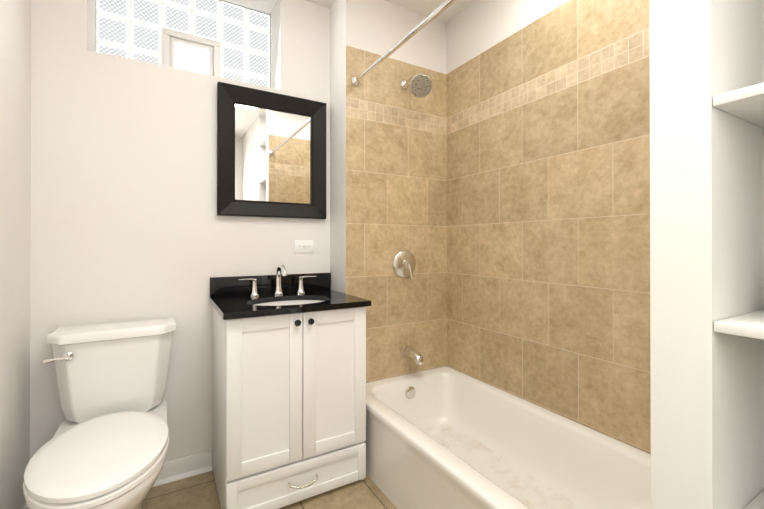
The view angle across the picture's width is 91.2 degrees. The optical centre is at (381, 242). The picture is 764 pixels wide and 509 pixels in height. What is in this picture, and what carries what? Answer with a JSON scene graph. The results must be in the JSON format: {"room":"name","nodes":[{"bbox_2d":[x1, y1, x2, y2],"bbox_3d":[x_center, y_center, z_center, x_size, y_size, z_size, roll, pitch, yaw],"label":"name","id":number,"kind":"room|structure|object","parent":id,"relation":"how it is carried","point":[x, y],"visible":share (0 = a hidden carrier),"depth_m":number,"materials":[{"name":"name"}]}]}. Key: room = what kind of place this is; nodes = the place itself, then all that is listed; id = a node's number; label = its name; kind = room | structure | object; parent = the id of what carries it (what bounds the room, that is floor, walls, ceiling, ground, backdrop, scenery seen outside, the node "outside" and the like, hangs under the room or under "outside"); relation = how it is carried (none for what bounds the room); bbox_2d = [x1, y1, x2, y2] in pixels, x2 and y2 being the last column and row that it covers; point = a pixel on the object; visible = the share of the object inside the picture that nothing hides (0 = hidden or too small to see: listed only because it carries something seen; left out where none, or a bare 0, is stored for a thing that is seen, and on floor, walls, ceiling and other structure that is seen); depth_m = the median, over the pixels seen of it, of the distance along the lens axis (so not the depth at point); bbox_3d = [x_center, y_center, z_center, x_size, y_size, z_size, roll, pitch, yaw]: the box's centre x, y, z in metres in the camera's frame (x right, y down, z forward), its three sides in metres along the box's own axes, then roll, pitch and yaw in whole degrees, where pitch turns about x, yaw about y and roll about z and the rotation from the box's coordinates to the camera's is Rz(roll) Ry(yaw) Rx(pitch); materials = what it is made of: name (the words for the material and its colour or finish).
{"room":"bathroom","nodes":[
{"label":"bathroom","id":0,"kind":"room"},
{"bbox_2d":[143,469,396,508],"bbox_3d":[0.207,1.147,0.706,2.050,0.001,3.180,0,0,-30],"label":"floor","id":1,"kind":"structure","parent":0,"point":[198,491],"depth_m":1.69,"materials":[{"name":"tile"}]},
{"bbox_2d":[23,317,175,508],"bbox_3d":[-0.992,0.751,1.356,0.444,0.798,0.788,0,0,-30],"label":"toilet","id":2,"kind":"object","parent":1,"relation":"on","point":[106,446],"visible":1,"depth_m":1.43,"materials":[{"name":"white ceramic"}]},
{"bbox_2d":[209,263,370,508],"bbox_3d":[-0.464,0.630,1.845,0.656,1.044,0.536,0,0,-30],"label":"bathroom vanity","id":3,"kind":"object","parent":1,"relation":"on","point":[288,389],"visible":1,"depth_m":1.65,"materials":[{"name":"white wood"}]},
{"bbox_2d":[364,366,650,508],"bbox_3d":[0.476,0.968,1.584,0.700,0.365,1.464,0,0,-30],"label":"bathtub","id":4,"kind":"object","parent":1,"relation":"on","point":[445,437],"visible":0.73,"depth_m":1.66,"materials":[{"name":"ceramic"}]},
{"bbox_2d":[0,0,763,508],"bbox_3d":[0.132,-0.132,0.841,2.050,2.560,3.480,0,0,-30],"label":"wall","id":5,"kind":"structure","parent":0,"point":[562,200],"depth_m":1.69,"materials":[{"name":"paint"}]},
{"bbox_2d":[23,450,211,508],"bbox_3d":[-0.377,1.101,0.368,0.697,0.090,3.178,0,0,-30],"label":"baseboard","id":6,"kind":"structure","parent":5,"relation":"attached to","point":[185,467],"depth_m":1.84,"materials":[{"name":"paint"}]},
{"bbox_2d":[95,0,269,87],"bbox_3d":[-1.050,-1.128,2.070,0.860,0.540,0.037,0,0,-30],"label":"window","id":7,"kind":"structure","parent":5,"relation":"in","point":[221,39],"depth_m":2.07,"materials":[{"name":"grey glass"}]},
{"bbox_2d":[217,82,325,218],"bbox_3d":[-0.589,-0.480,2.064,0.588,0.680,0.038,0,0,-30],"label":"mirror","id":8,"kind":"object","parent":5,"relation":"attached to","point":[271,154],"visible":1,"depth_m":2.06,"materials":[{"name":"black mirror"}]},
{"bbox_2d":[294,240,313,252],"bbox_3d":[-0.449,0.023,2.161,0.116,0.072,0.010,0,0,-30],"label":"electrical outlet","id":9,"kind":"object","parent":5,"relation":"attached to","point":[303,246],"visible":1,"depth_m":2.16,"materials":[{"name":"white plastic"}]},
{"bbox_2d":[351,0,455,85],"bbox_3d":[0.224,-0.900,1.446,0.060,0.060,1.466,0,0,-30],"label":"shower curtain rod","id":10,"kind":"object","parent":5,"relation":"attached to","point":[423,23],"visible":1,"depth_m":1.64,"materials":[{"name":"silver metal"}]},
{"bbox_2d":[392,73,431,364],"bbox_3d":[0.192,-0.143,2.135,0.164,1.665,0.236,0,0,-30],"label":"shower fixtures","id":11,"kind":"object","parent":5,"relation":"attached to","point":[404,261],"visible":1,"depth_m":2.18,"materials":[{"name":"silver metal"}]},
{"bbox_2d":[713,82,763,127],"bbox_3d":[0.819,-0.266,0.628,0.267,0.020,0.330,0,0,-30],"label":"shelf","id":12,"kind":"object","parent":5,"relation":"attached to","point":[746,103],"visible":1,"depth_m":0.69,"materials":[{"name":"paint"}]},
{"bbox_2d":[714,309,763,339],"bbox_3d":[0.819,0.157,0.626,0.267,0.020,0.330,0,0,-30],"label":"shelf","id":13,"kind":"object","parent":5,"relation":"attached to","point":[750,324],"visible":1,"depth_m":0.69,"materials":[{"name":"paint"}]},
{"bbox_2d":[743,490,763,508],"bbox_3d":[0.819,0.557,0.625,0.267,0.020,0.330,0,0,-30],"label":"shelf","id":14,"kind":"object","parent":5,"relation":"attached to","point":[757,502],"visible":1,"depth_m":0.79,"materials":[{"name":"paint"}]}
]}

